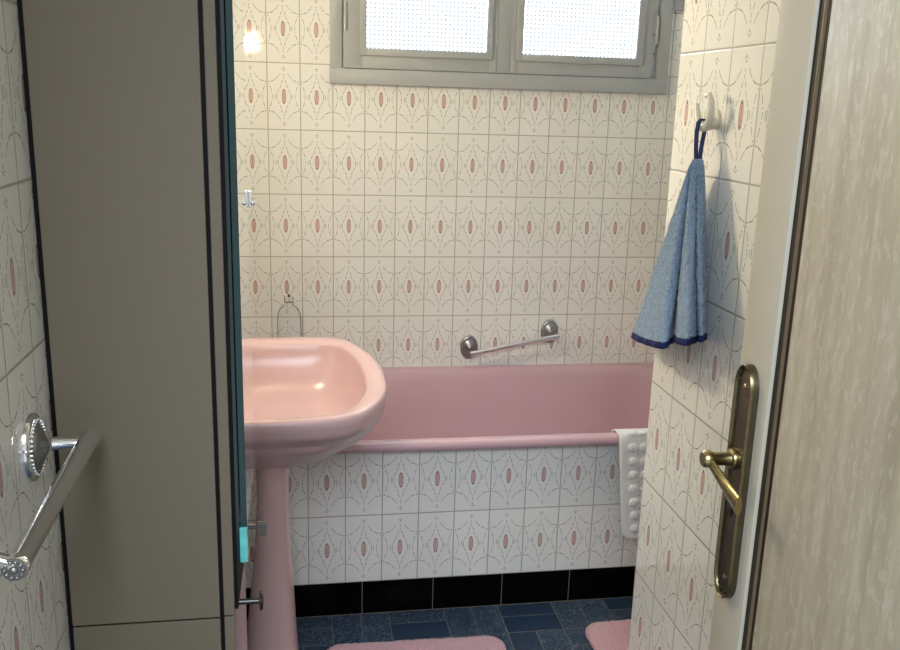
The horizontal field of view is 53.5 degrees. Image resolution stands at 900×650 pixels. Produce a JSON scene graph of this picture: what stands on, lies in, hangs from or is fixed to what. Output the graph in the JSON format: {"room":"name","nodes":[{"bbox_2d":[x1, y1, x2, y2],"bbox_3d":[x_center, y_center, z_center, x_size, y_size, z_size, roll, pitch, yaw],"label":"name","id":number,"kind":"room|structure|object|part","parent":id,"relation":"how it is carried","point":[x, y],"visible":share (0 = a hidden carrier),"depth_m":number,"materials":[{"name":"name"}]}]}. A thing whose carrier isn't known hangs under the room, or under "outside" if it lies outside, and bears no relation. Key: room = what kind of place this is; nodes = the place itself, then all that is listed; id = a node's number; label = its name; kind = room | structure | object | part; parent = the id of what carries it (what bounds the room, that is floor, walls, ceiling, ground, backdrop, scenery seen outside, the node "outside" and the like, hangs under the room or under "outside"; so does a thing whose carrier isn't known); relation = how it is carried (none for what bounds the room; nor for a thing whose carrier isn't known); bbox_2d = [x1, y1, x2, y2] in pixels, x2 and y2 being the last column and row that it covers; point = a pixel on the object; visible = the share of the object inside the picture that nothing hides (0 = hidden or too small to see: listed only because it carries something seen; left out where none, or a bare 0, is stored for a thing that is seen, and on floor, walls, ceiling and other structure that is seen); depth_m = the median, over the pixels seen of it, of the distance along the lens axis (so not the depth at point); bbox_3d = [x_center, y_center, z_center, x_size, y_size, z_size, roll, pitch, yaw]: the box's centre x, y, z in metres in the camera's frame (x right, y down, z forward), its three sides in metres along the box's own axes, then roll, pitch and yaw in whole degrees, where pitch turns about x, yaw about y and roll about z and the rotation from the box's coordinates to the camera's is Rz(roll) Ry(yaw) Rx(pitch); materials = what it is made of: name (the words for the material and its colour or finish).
{"room":"bathroom","nodes":[
{"label":"bathroom","id":0,"kind":"room"},
{"bbox_2d":[0,0,70,649],"bbox_3d":[-0.622,-0.195,1.486,0.100,2.420,2.650,-1,14,-9],"label":"wall","id":1,"kind":"structure","parent":0,"point":[33,608],"depth_m":1.02,"materials":[{"name":"tile"}]},
{"bbox_2d":[0,413,99,580],"bbox_3d":[-0.443,0.176,0.946,0.071,0.083,0.336,-1,14,-9],"label":"towel bar","id":2,"kind":"object","parent":1,"relation":"attached to","point":[16,565],"visible":1,"depth_m":0.99,"materials":[{"name":"silver metal"}]},
{"bbox_3d":[-0.416,0.214,0.816,0.041,0.025,0.017,-1,14,-9],"label":"post","id":3,"kind":"part","parent":2,"relation":"part of","materials":[{"name":"silver metal"}]},
{"bbox_3d":[-0.462,0.143,1.086,0.041,0.019,0.017,-5,15,-25],"label":"post","id":4,"kind":"part","parent":2,"relation":"part of","materials":[{"name":"silver metal"}]},
{"bbox_2d":[277,294,300,335],"bbox_3d":[-0.525,0.026,2.917,0.076,0.257,0.039,-1,14,-9],"label":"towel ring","id":5,"kind":"object","parent":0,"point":[288,294],"visible":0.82,"depth_m":2.90,"materials":[{"name":"silver metal"}]},
{"bbox_2d":[247,597,632,649],"bbox_3d":[0.288,1.082,1.641,1.920,0.080,3.540,-1,14,-9],"label":"floor","id":6,"kind":"structure","parent":0,"point":[563,625],"depth_m":2.46,"materials":[{"name":"blue tile"}]},
{"bbox_2d":[17,0,266,649],"bbox_3d":[-0.400,0.072,1.267,0.260,2.020,0.228,-1,14,-9],"label":"tall cabinet","id":7,"kind":"object","parent":6,"relation":"on","point":[136,109],"visible":1,"depth_m":1.13,"materials":[{"name":"laminate"}]},
{"bbox_3d":[-0.307,-0.265,1.198,0.014,1.328,0.223,-1,14,-9],"label":"door","id":8,"kind":"part","parent":7,"relation":"part of","materials":[{"name":"laminate"}]},
{"bbox_3d":[-0.291,-0.304,1.191,0.005,1.247,0.223,-1,14,-9],"label":"glass","id":9,"kind":"part","parent":7,"relation":"part of","materials":[{"name":"glass"}]},
{"bbox_3d":[-0.336,0.702,1.438,0.014,0.658,0.223,-1,14,-9],"label":"door","id":10,"kind":"part","parent":7,"relation":"part of","materials":[{"name":"laminate"}]},
{"bbox_2d":[225,0,254,526],"bbox_3d":[-0.283,-0.330,1.185,0.009,1.194,0.224,-1,14,-9],"label":"mirror","id":11,"kind":"object","parent":7,"relation":"attached to","point":[238,325],"depth_m":1.17,"materials":[{"name":"teal glass"}]},
{"bbox_3d":[-0.285,0.300,1.237,0.010,0.052,0.023,-1,14,-9],"label":"glass pull","id":12,"kind":"part","parent":7,"relation":"part of","materials":[{"name":"teal glass"}]},
{"bbox_3d":[-0.284,0.391,1.266,0.039,0.027,0.027,-1,14,-9],"label":"knob","id":13,"kind":"part","parent":7,"relation":"part of","materials":[{"name":"metal"}]},
{"bbox_2d":[247,337,386,649],"bbox_3d":[-0.409,0.496,2.089,0.501,0.801,0.641,-1,14,-9],"label":"pedestal sink","id":14,"kind":"object","parent":6,"relation":"on","point":[314,398],"visible":0.69,"depth_m":2.05,"materials":[{"name":"pink ceramic"}]},
{"bbox_2d":[252,337,386,469],"bbox_3d":[-0.400,0.204,2.016,0.501,0.199,0.641,-1,14,-9],"label":"basin","id":15,"kind":"object","parent":14,"relation":"in","point":[314,398],"depth_m":2.14,"materials":[{"name":"pink ceramic"}]},
{"bbox_2d":[328,635,505,649],"bbox_3d":[-0.061,0.894,2.144,0.478,0.022,0.470,0,14,-8],"label":"bath rug","id":16,"kind":"object","parent":6,"relation":"on","point":[485,642],"visible":1,"depth_m":2.34,"materials":[{"name":"pink fabric"}]},
{"bbox_2d":[335,362,653,453],"bbox_3d":[0.094,0.430,2.782,1.716,0.425,0.696,-1,14,-9],"label":"bathtub","id":17,"kind":"object","parent":6,"relation":"on","point":[429,408],"visible":0.05,"depth_m":3.06,"materials":[{"name":"pink ceramic"}]},
{"bbox_2d":[612,428,647,539],"bbox_3d":[0.623,0.433,2.557,0.349,0.322,0.135,-1,14,-9],"label":"bath mat","id":18,"kind":"object","parent":17,"relation":"on","point":[632,442],"visible":0.17,"depth_m":2.47,"materials":[{"name":"white rubber"}]},
{"bbox_2d":[627,430,635,435],"bbox_3d":[0.499,0.294,2.455,0.027,0.008,0.027,-1,22,-9],"label":"cup","id":19,"kind":"object","parent":18,"relation":"on","point":[629,432],"depth_m":2.45,"materials":[{"name":"white rubber"}]},
{"bbox_2d":[628,443,636,451],"bbox_3d":[0.501,0.338,2.449,0.027,0.027,0.008,-1,13,-9],"label":"cup","id":20,"kind":"object","parent":18,"relation":"on","point":[632,447],"depth_m":2.45,"materials":[{"name":"white rubber"}]},
{"bbox_2d":[628,457,637,465],"bbox_3d":[0.504,0.377,2.458,0.027,0.027,0.008,-1,13,-9],"label":"cup","id":21,"kind":"object","parent":18,"relation":"on","point":[632,461],"depth_m":2.46,"materials":[{"name":"white rubber"}]},
{"bbox_2d":[628,471,637,479],"bbox_3d":[0.507,0.417,2.468,0.027,0.027,0.008,-1,14,-9],"label":"cup","id":22,"kind":"object","parent":18,"relation":"on","point":[632,475],"depth_m":2.47,"materials":[{"name":"white rubber"}]},
{"bbox_2d":[629,484,637,493],"bbox_3d":[0.510,0.456,2.478,0.027,0.027,0.008,-1,14,-9],"label":"cup","id":23,"kind":"object","parent":18,"relation":"on","point":[633,488],"depth_m":2.48,"materials":[{"name":"white rubber"}]},
{"bbox_2d":[629,498,637,506],"bbox_3d":[0.513,0.495,2.488,0.027,0.027,0.008,-1,14,-9],"label":"cup","id":24,"kind":"object","parent":18,"relation":"on","point":[633,502],"depth_m":2.49,"materials":[{"name":"white rubber"}]},
{"bbox_2d":[629,511,638,519],"bbox_3d":[0.516,0.535,2.498,0.027,0.027,0.008,-1,14,-9],"label":"cup","id":25,"kind":"object","parent":18,"relation":"on","point":[633,515],"depth_m":2.50,"materials":[{"name":"white rubber"}]},
{"bbox_2d":[630,524,638,532],"bbox_3d":[0.519,0.574,2.509,0.027,0.027,0.008,-1,14,-9],"label":"cup","id":26,"kind":"object","parent":18,"relation":"on","point":[634,528],"depth_m":2.51,"materials":[{"name":"white rubber"}]},
{"bbox_2d":[640,457,644,465],"bbox_3d":[0.537,0.377,2.464,0.027,0.027,0.008,-1,13,-9],"label":"cup","id":27,"kind":"object","parent":18,"relation":"on","point":[642,459],"depth_m":2.46,"materials":[{"name":"white rubber"}]},
{"bbox_2d":[638,429,647,434],"bbox_3d":[0.532,0.293,2.461,0.027,0.008,0.027,-1,22,-9],"label":"cup","id":28,"kind":"object","parent":18,"relation":"on","point":[640,431],"depth_m":2.46,"materials":[{"name":"white rubber"}]},
{"bbox_2d":[639,443,646,451],"bbox_3d":[0.534,0.337,2.454,0.027,0.027,0.008,-1,13,-9],"label":"cup","id":29,"kind":"object","parent":18,"relation":"on","point":[642,446],"depth_m":2.45,"materials":[{"name":"white rubber"}]},
{"bbox_2d":[585,619,630,649],"bbox_3d":[0.673,0.880,2.288,0.552,0.022,0.479,-1,14,-10],"label":"bath rug","id":30,"kind":"object","parent":6,"relation":"on","point":[605,635],"visible":0.12,"depth_m":2.40,"materials":[{"name":"pink fabric"}]},
{"bbox_2d":[245,444,637,587],"bbox_3d":[0.140,0.515,2.503,1.720,0.396,0.013,-1,14,-9],"label":"wall","id":31,"kind":"structure","parent":0,"point":[355,517],"depth_m":2.48,"materials":[{"name":"tile"}]},
{"bbox_2d":[246,566,635,620],"bbox_3d":[0.133,0.756,2.562,1.720,0.100,0.016,-1,14,-9],"label":"baseboard","id":32,"kind":"structure","parent":31,"relation":"attached to","point":[402,595],"depth_m":2.54,"materials":[{"name":"black tile"}]},
{"bbox_2d":[243,0,683,366],"bbox_3d":[0.052,-0.542,2.968,1.920,2.420,0.140,-1,14,-9],"label":"wall","id":33,"kind":"structure","parent":0,"point":[401,224],"depth_m":2.93,"materials":[{"name":"tile"}]},
{"bbox_2d":[330,0,673,93],"bbox_3d":[0.176,-1.144,2.780,1.093,0.794,0.088,-1,14,-9],"label":"window","id":34,"kind":"structure","parent":33,"relation":"in","point":[605,46],"depth_m":2.81,"materials":[{"name":"grey paint"}]},
{"bbox_3d":[-0.066,-1.133,2.725,0.380,0.570,0.006,-1,14,-9],"label":"pane","id":35,"kind":"part","parent":34,"relation":"part of","materials":[{"name":"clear glass"}]},
{"bbox_3d":[0.420,-1.138,2.805,0.379,0.570,0.006,-1,14,-9],"label":"pane","id":36,"kind":"part","parent":34,"relation":"part of","materials":[{"name":"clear glass"}]},
{"bbox_2d":[460,319,558,358],"bbox_3d":[0.209,0.056,3.039,0.342,0.136,0.064,-1,14,-9],"label":"grab rail","id":37,"kind":"object","parent":33,"relation":"attached to","point":[549,329],"visible":1,"depth_m":3.04,"materials":[{"name":"silver metal"}]},
{"bbox_2d":[673,0,684,10],"bbox_3d":[0.824,-1.069,2.885,0.213,0.112,0.012,-1,14,-9],"label":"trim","id":38,"kind":"structure","parent":33,"relation":"attached to","point":[679,5],"depth_m":2.87,"materials":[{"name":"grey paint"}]},
{"bbox_2d":[629,0,780,649],"bbox_3d":[0.549,-0.044,1.019,0.100,2.420,1.309,-1,14,-9],"label":"wall","id":39,"kind":"structure","parent":0,"point":[728,47],"depth_m":1.48,"materials":[{"name":"tile"}]},
{"bbox_2d":[631,118,706,348],"bbox_3d":[0.374,-0.142,1.504,0.077,0.403,0.330,-1,14,-9],"label":"hand towel","id":40,"kind":"object","parent":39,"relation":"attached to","point":[674,306],"visible":1,"depth_m":1.43,"materials":[{"name":"blue fabric"}]},
{"bbox_2d":[694,92,720,131],"bbox_3d":[0.413,-0.338,1.419,0.032,0.061,0.062,-1,14,-9],"label":"wall hook","id":41,"kind":"object","parent":39,"relation":"attached to","point":[712,121],"visible":1,"depth_m":1.41,"materials":[{"name":"beige plastic"}]},
{"bbox_3d":[0.497,0.130,0.308,1.920,2.420,0.120,-1,14,-9],"label":"wall","id":42,"kind":"structure","parent":0,"visible":0},
{"bbox_2d":[699,0,899,649],"bbox_3d":[0.362,0.218,0.732,0.085,2.022,0.672,0,14,-5],"label":"door","id":43,"kind":"structure","parent":42,"relation":"in","point":[807,556],"depth_m":0.86,"materials":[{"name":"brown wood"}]},
{"bbox_3d":[0.307,0.179,1.000,0.011,0.041,0.071,-1,14,-12],"label":"lever","id":44,"kind":"part","parent":43,"relation":"part of","materials":[{"name":"gold metal"}]},
{"bbox_3d":[0.333,0.184,1.034,0.006,0.289,0.044,0,14,-5],"label":"handle plate","id":45,"kind":"part","parent":43,"relation":"part of","materials":[{"name":"brown metal"}]},
{"bbox_3d":[0.364,0.159,0.970,0.036,2.022,0.030,0,14,-5],"label":"moulding","id":46,"kind":"part","parent":43,"relation":"part of","materials":[{"name":"brown wood"}]}
]}

